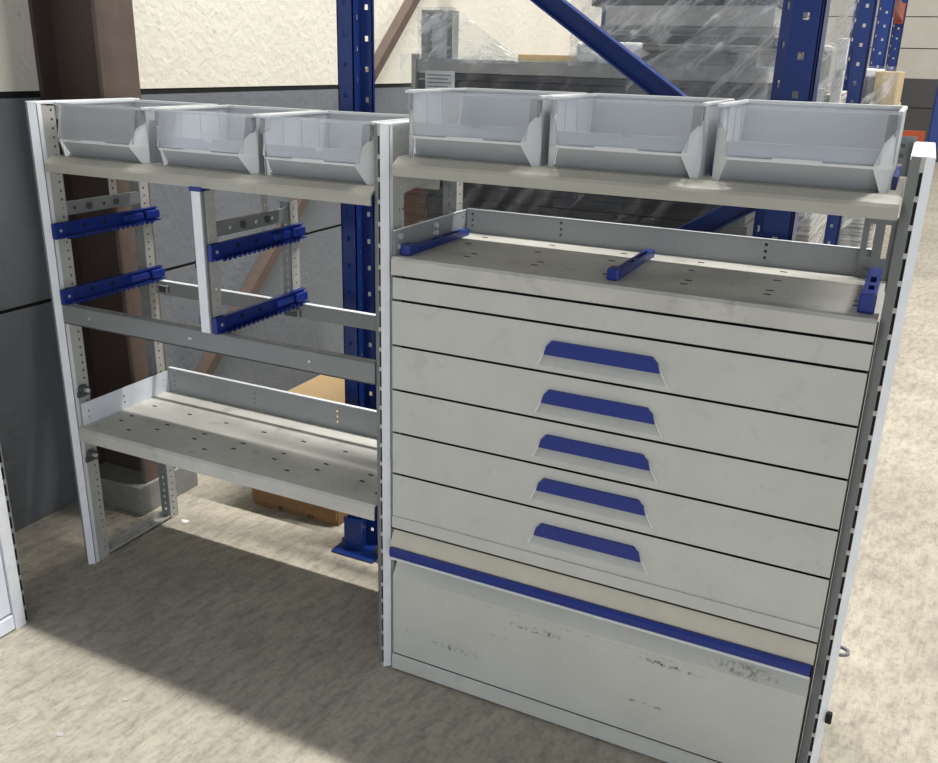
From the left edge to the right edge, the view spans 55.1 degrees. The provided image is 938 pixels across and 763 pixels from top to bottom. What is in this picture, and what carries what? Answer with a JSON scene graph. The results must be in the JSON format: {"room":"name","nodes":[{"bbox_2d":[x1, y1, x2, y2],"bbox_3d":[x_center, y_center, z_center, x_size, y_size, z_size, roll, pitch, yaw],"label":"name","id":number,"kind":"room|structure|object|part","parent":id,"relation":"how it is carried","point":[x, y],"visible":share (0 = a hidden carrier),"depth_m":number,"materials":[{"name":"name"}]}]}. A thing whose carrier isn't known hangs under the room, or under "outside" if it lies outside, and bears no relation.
{"room":"warehouse","nodes":[
{"label":"warehouse","id":0,"kind":"room"},
{"bbox_2d":[0,0,601,531],"bbox_3d":[1.354,-3.412,7.678,0.230,4.200,19.000,11,22,24],"label":"wall","id":1,"kind":"structure","parent":0,"point":[263,53],"depth_m":3.29,"materials":[{"name":"beige paint"}]},
{"bbox_2d":[195,0,419,374],"bbox_3d":[-0.444,-1.393,4.077,0.050,2.564,2.906,11,22,24],"label":"diagonal brace","id":2,"kind":"object","parent":1,"relation":"attached to","point":[208,364],"visible":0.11,"depth_m":3.66,"materials":[{"name":"brown paint"}]},
{"bbox_2d":[0,162,937,762],"bbox_3d":[5.344,-0.101,5.112,10.600,0.100,22.200,11,22,24],"label":"floor","id":3,"kind":"structure","parent":0,"point":[235,632],"depth_m":2.32,"materials":[{"name":"concrete"}]},
{"bbox_2d":[0,444,28,636],"bbox_3d":[-1.653,-0.024,1.547,0.400,1.800,1.500,11,22,24],"label":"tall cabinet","id":4,"kind":"object","parent":3,"relation":"on","point":[13,605],"visible":1,"depth_m":2.32,"materials":[{"name":"metal"}]},
{"bbox_3d":[-1.505,0.551,1.655,0.018,0.548,1.416,11,22,24],"label":"panel","id":5,"kind":"part","parent":4,"relation":"part of","materials":[{"name":"white metal"}]},
{"bbox_2d":[28,0,197,515],"bbox_3d":[-1.083,-1.595,2.416,0.270,4.200,0.265,11,22,24],"label":"steel column","id":6,"kind":"structure","parent":3,"relation":"on","point":[84,49],"depth_m":2.74,"materials":[{"name":"brown paint"}]},
{"bbox_2d":[252,488,347,526],"bbox_3d":[-0.343,0.222,3.422,0.340,0.140,1.087,11,22,24],"label":"wooden pallet","id":7,"kind":"object","parent":3,"relation":"on","point":[329,516],"visible":0.1,"depth_m":2.97,"materials":[{"name":"brown wood"}]},
{"bbox_3d":[-0.336,0.078,3.377,0.340,0.162,1.075,11,22,24],"label":"stack","id":8,"kind":"object","parent":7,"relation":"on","visible":0},
{"bbox_2d":[288,375,371,421],"bbox_3d":[-0.352,-0.008,3.358,0.388,0.013,1.090,11,22,24],"label":"cardboard box","id":9,"kind":"object","parent":8,"relation":"on","point":[321,386],"visible":0.02,"depth_m":3.23,"materials":[{"name":"brown cardboard"}]},
{"bbox_2d":[25,98,935,762],"bbox_3d":[-0.125,0.042,2.184,2.083,1.325,0.403,11,22,24],"label":"shelving unit","id":10,"kind":"object","parent":3,"relation":"on","point":[619,477],"visible":0.98,"depth_m":1.89,"materials":[{"name":"metal"}]},
{"bbox_3d":[-1.111,-0.080,2.466,0.036,1.314,0.030,11,22,24],"label":"post","id":11,"kind":"part","parent":10,"relation":"part of","materials":[{"name":"metal"}]},
{"bbox_3d":[-1.071,0.026,2.516,0.026,0.035,0.044,11,22,24],"label":"clamp knob","id":12,"kind":"part","parent":10,"relation":"part of","materials":[{"name":"grey plastic"}]},
{"bbox_3d":[-1.077,0.212,2.583,0.026,0.035,0.044,11,22,24],"label":"clamp knob","id":13,"kind":"part","parent":10,"relation":"part of","materials":[{"name":"grey plastic"}]},
{"bbox_3d":[-1.013,-0.491,2.477,0.018,0.034,0.285,11,22,24],"label":"cross rail","id":14,"kind":"part","parent":10,"relation":"part of","materials":[{"name":"metal"}]},
{"bbox_2d":[52,99,217,163],"bbox_3d":[-0.852,-0.646,2.307,0.294,0.131,0.290,11,22,24],"label":"storage bin","id":15,"kind":"object","parent":10,"relation":"on","point":[109,129],"visible":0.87,"depth_m":2.19,"materials":[{"name":"grey plastic"}]},
{"bbox_3d":[-0.902,-0.599,2.216,0.292,0.101,0.064,11,22,24],"label":"frame","id":16,"kind":"part","parent":15,"relation":"part of","materials":[{"name":"plastic"}]},
{"bbox_3d":[-1.052,0.476,2.831,0.034,0.019,0.277,11,22,24],"label":"rail","id":17,"kind":"part","parent":10,"relation":"part of","materials":[{"name":"metal"}]},
{"bbox_3d":[-0.968,-0.171,2.746,0.036,1.304,0.035,11,22,24],"label":"post","id":18,"kind":"part","parent":10,"relation":"part of","materials":[{"name":"metal"}]},
{"bbox_3d":[-0.629,-0.287,2.146,0.030,0.350,0.030,11,22,24],"label":"hanging post","id":19,"kind":"part","parent":10,"relation":"part of","materials":[{"name":"metal"}]},
{"bbox_3d":[-0.647,-0.102,2.220,0.977,0.054,0.020,11,22,24],"label":"rail","id":20,"kind":"part","parent":10,"relation":"part of","materials":[{"name":"metal"}]},
{"bbox_2d":[152,105,322,173],"bbox_3d":[-0.557,-0.590,2.174,0.294,0.131,0.290,11,22,24],"label":"storage bin","id":21,"kind":"object","parent":10,"relation":"on","point":[226,137],"visible":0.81,"depth_m":2.11,"materials":[{"name":"grey plastic"}]},
{"bbox_3d":[-0.607,-0.543,2.083,0.292,0.101,0.064,11,22,24],"label":"frame","id":22,"kind":"part","parent":21,"relation":"part of","materials":[{"name":"plastic"}]},
{"bbox_2d":[44,155,439,205],"bbox_3d":[-0.571,-0.512,2.203,0.963,0.037,0.310,11,22,24],"label":"shelf","id":23,"kind":"object","parent":10,"relation":"attached to","point":[199,180],"depth_m":2.06,"materials":[{"name":"grey metal"}]},
{"bbox_3d":[-0.543,-0.403,2.265,0.018,0.034,0.285,11,22,24],"label":"cross rail","id":24,"kind":"part","parent":10,"relation":"part of","materials":[{"name":"metal"}]},
{"bbox_3d":[-0.501,-0.203,2.502,0.977,0.042,0.027,11,22,24],"label":"rail","id":25,"kind":"part","parent":10,"relation":"part of","materials":[{"name":"grey metal"}]},
{"bbox_2d":[257,110,408,184],"bbox_3d":[-0.281,-0.538,2.050,0.294,0.131,0.290,11,22,24],"label":"storage bin","id":26,"kind":"object","parent":10,"relation":"on","point":[326,144],"visible":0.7,"depth_m":2.02,"materials":[{"name":"grey plastic"}]},
{"bbox_3d":[-0.330,-0.491,1.958,0.292,0.101,0.064,11,22,24],"label":"frame","id":27,"kind":"part","parent":26,"relation":"part of","materials":[{"name":"plastic"}]},
{"bbox_3d":[-0.195,0.093,2.053,0.036,1.314,0.030,11,22,24],"label":"post","id":28,"kind":"part","parent":10,"relation":"part of","materials":[{"name":"metal"}]},
{"bbox_3d":[-0.090,-0.456,2.010,0.002,0.044,0.230,11,22,24],"label":"gusset plate","id":29,"kind":"part","parent":10,"relation":"part of","materials":[{"name":"metal"}]},
{"bbox_3d":[-0.051,0.002,2.333,0.036,1.304,0.035,11,22,24],"label":"post","id":30,"kind":"part","parent":10,"relation":"part of","materials":[{"name":"metal"}]},
{"bbox_2d":[405,88,586,165],"bbox_3d":[0.057,-0.537,1.876,0.294,0.131,0.290,11,22,24],"label":"storage bin","id":31,"kind":"object","parent":10,"relation":"on","point":[497,125],"visible":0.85,"depth_m":1.83,"materials":[{"name":"grey plastic"}]},
{"bbox_3d":[0.007,-0.490,1.785,0.292,0.101,0.064,11,22,24],"label":"frame","id":32,"kind":"part","parent":31,"relation":"part of","materials":[{"name":"plastic"}]},
{"bbox_3d":[0.248,0.336,1.893,0.236,0.030,0.011,11,22,24],"label":"handle","id":33,"kind":"part","parent":10,"relation":"part of","materials":[{"name":"blue plastic"}]},
{"bbox_3d":[0.250,0.235,1.857,0.236,0.030,0.011,11,22,24],"label":"handle","id":34,"kind":"part","parent":10,"relation":"part of","materials":[{"name":"blue plastic"}]},
{"bbox_3d":[0.253,0.141,1.824,0.236,0.030,0.011,11,22,24],"label":"handle","id":35,"kind":"part","parent":10,"relation":"part of","materials":[{"name":"blue plastic"}]},
{"bbox_3d":[0.256,0.048,1.790,0.236,0.030,0.011,11,22,24],"label":"handle","id":36,"kind":"part","parent":10,"relation":"part of","materials":[{"name":"blue plastic"}]},
{"bbox_3d":[0.245,0.629,2.009,0.945,0.252,0.024,11,22,24],"label":"flap panel","id":37,"kind":"part","parent":10,"relation":"part of","materials":[{"name":"paint"}]},
{"bbox_3d":[0.258,-0.050,1.755,0.236,0.030,0.011,11,22,24],"label":"handle","id":38,"kind":"part","parent":10,"relation":"part of","materials":[{"name":"blue plastic"}]},
{"bbox_3d":[0.252,0.354,1.910,0.948,0.136,0.026,11,22,24],"label":"drawer","id":39,"kind":"part","parent":10,"relation":"part of","materials":[{"name":"grey paint"}]},
{"bbox_3d":[0.256,0.240,1.870,0.948,0.097,0.024,11,22,24],"label":"drawer","id":40,"kind":"part","parent":10,"relation":"part of","materials":[{"name":"grey paint"}]},
{"bbox_3d":[0.259,0.143,1.835,0.948,0.098,0.024,11,22,24],"label":"drawer","id":41,"kind":"part","parent":10,"relation":"part of","materials":[{"name":"grey paint"}]},
{"bbox_3d":[0.261,0.046,1.800,0.948,0.098,0.024,11,22,24],"label":"drawer","id":42,"kind":"part","parent":10,"relation":"part of","materials":[{"name":"grey paint"}]},
{"bbox_3d":[0.264,-0.051,1.766,0.948,0.097,0.024,11,22,24],"label":"drawer","id":43,"kind":"part","parent":10,"relation":"part of","materials":[{"name":"grey paint"}]},
{"bbox_3d":[0.266,-0.123,1.740,0.949,0.046,0.016,11,22,24],"label":"fascia panel","id":44,"kind":"part","parent":10,"relation":"part of","materials":[{"name":"grey paint"}]},
{"bbox_2d":[548,93,734,177],"bbox_3d":[0.334,-0.485,1.751,0.294,0.131,0.290,11,22,24],"label":"storage bin","id":45,"kind":"object","parent":10,"relation":"on","point":[652,134],"visible":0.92,"depth_m":1.71,"materials":[{"name":"grey plastic"}]},
{"bbox_3d":[0.284,-0.438,1.660,0.292,0.101,0.064,11,22,24],"label":"frame","id":46,"kind":"part","parent":45,"relation":"part of","materials":[{"name":"plastic"}]},
{"bbox_2d":[392,155,905,220],"bbox_3d":[0.336,-0.403,1.773,0.946,0.037,0.310,11,22,24],"label":"shelf","id":47,"kind":"object","parent":10,"relation":"attached to","point":[705,190],"depth_m":1.61,"materials":[{"name":"grey metal"}]},
{"bbox_2d":[712,99,907,192],"bbox_3d":[0.616,-0.431,1.624,0.294,0.131,0.290,11,22,24],"label":"storage bin","id":48,"kind":"object","parent":10,"relation":"on","point":[821,144],"visible":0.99,"depth_m":1.60,"materials":[{"name":"grey plastic"}]},
{"bbox_3d":[0.704,0.262,1.648,0.036,1.314,0.030,11,22,24],"label":"post","id":49,"kind":"part","parent":10,"relation":"part of","materials":[{"name":"metal"}]},
{"bbox_3d":[0.814,-0.254,1.797,0.064,0.150,0.002,11,22,24],"label":"slotted hook plate","id":50,"kind":"part","parent":10,"relation":"part of","materials":[{"name":"metal"}]},
{"bbox_3d":[0.834,-0.432,1.726,0.036,0.075,0.002,11,22,24],"label":"hook plate","id":51,"kind":"part","parent":10,"relation":"part of","materials":[{"name":"metal"}]},
{"bbox_2d":[331,0,907,563],"bbox_3d":[1.584,-1.852,4.808,1.317,3.210,6.633,11,22,24],"label":"rack","id":52,"kind":"object","parent":3,"relation":"on","point":[359,542],"visible":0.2,"depth_m":2.32,"materials":[{"name":"blue metal"}]},
{"bbox_3d":[-0.322,0.464,2.793,0.148,0.110,0.160,11,22,24],"label":"foot plate","id":53,"kind":"part","parent":52,"relation":"part of","materials":[{"name":"blue metal"}]},
{"bbox_3d":[-0.279,-1.005,2.284,0.081,3.200,0.090,11,22,24],"label":"post","id":54,"kind":"part","parent":52,"relation":"part of","materials":[{"name":"blue metal"}]},
{"bbox_3d":[0.671,-1.669,4.212,0.081,3.200,0.090,11,22,24],"label":"post","id":55,"kind":"part","parent":52,"relation":"part of","materials":[{"name":"blue metal"}]},
{"bbox_3d":[0.685,-0.808,1.808,0.085,3.200,0.078,11,22,24],"label":"post","id":56,"kind":"part","parent":52,"relation":"part of","materials":[{"name":"blue metal"}]},
{"bbox_3d":[1.635,-1.473,3.737,0.085,3.200,0.078,11,22,24],"label":"post","id":57,"kind":"part","parent":52,"relation":"part of","materials":[{"name":"blue metal"}]},
{"bbox_3d":[2.455,-2.031,5.358,0.085,3.200,0.078,11,22,24],"label":"post","id":58,"kind":"part","parent":52,"relation":"part of","materials":[{"name":"blue metal"}]},
{"bbox_3d":[3.458,-2.704,7.315,0.085,3.200,0.078,11,22,24],"label":"post","id":59,"kind":"part","parent":52,"relation":"part of","materials":[{"name":"blue metal"}]},
{"bbox_2d":[902,85,937,150],"bbox_3d":[4.473,-3.525,10.161,1.635,2.900,8.100,11,22,24],"label":"rack","id":60,"kind":"object","parent":3,"relation":"on","point":[933,129],"visible":0.22,"depth_m":6.56,"materials":[{"name":"metal"}]},
{"bbox_3d":[3.857,-2.513,7.285,0.070,2.900,0.080,11,22,24],"label":"post","id":61,"kind":"part","parent":60,"relation":"part of","materials":[{"name":"blue metal"}]},
{"bbox_3d":[3.419,-2.220,6.435,0.070,2.900,0.080,11,22,24],"label":"post","id":62,"kind":"part","parent":60,"relation":"part of","materials":[{"name":"blue metal"}]},
{"bbox_3d":[1.181,0.079,3.939,0.630,0.140,0.750,11,22,24],"label":"wooden pallet","id":63,"kind":"object","parent":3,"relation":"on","visible":0},
{"bbox_2d":[795,6,854,243],"bbox_3d":[1.156,-0.739,3.609,0.575,1.620,0.754,11,22,24],"label":"load","id":64,"kind":"object","parent":63,"relation":"on","point":[811,227],"visible":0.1,"depth_m":3.09,"materials":[{"name":"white plastic"}]},
{"bbox_3d":[1.994,-0.283,5.012,0.560,0.140,1.200,11,22,24],"label":"wooden pallet","id":65,"kind":"object","parent":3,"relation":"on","visible":0},
{"bbox_2d":[827,68,904,248],"bbox_3d":[1.939,-0.960,4.731,0.430,1.320,1.132,11,22,24],"label":"load","id":66,"kind":"object","parent":65,"relation":"on","point":[881,87],"visible":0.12,"depth_m":4.07,"materials":[{"name":"beige cardboard"}]},
{"bbox_2d":[805,0,937,161],"bbox_3d":[10.219,-5.339,13.736,10.600,4.200,0.205,11,22,24],"label":"wall","id":67,"kind":"structure","parent":0,"point":[918,54],"depth_m":15.09,"materials":[{"name":"beige paint"}]},
{"bbox_3d":[0.442,0.268,3.355,1.060,0.140,0.800,11,22,24],"label":"wooden pallet","id":68,"kind":"object","parent":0,"visible":0},
{"bbox_2d":[404,0,807,238],"bbox_3d":[0.455,-0.529,3.057,1.115,1.662,0.830,11,22,24],"label":"load","id":69,"kind":"object","parent":68,"relation":"on","point":[704,48],"visible":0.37,"depth_m":2.54,"materials":[{"name":"plastic"}]},
{"bbox_3d":[-0.166,-0.947,2.789,0.015,0.132,0.026,11,22,24],"label":"edge post","id":70,"kind":"part","parent":69,"relation":"part of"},
{"bbox_3d":[-0.088,-1.053,2.727,0.108,0.138,0.040,11,22,24],"label":"upright frame","id":71,"kind":"part","parent":69,"relation":"part of","materials":[{"name":"metal"}]},
{"bbox_3d":[0.331,-1.004,2.799,0.220,0.018,0.400,11,22,24],"label":"cardboard lid","id":72,"kind":"part","parent":69,"relation":"part of","materials":[{"name":"brown cardboard"}]}
]}

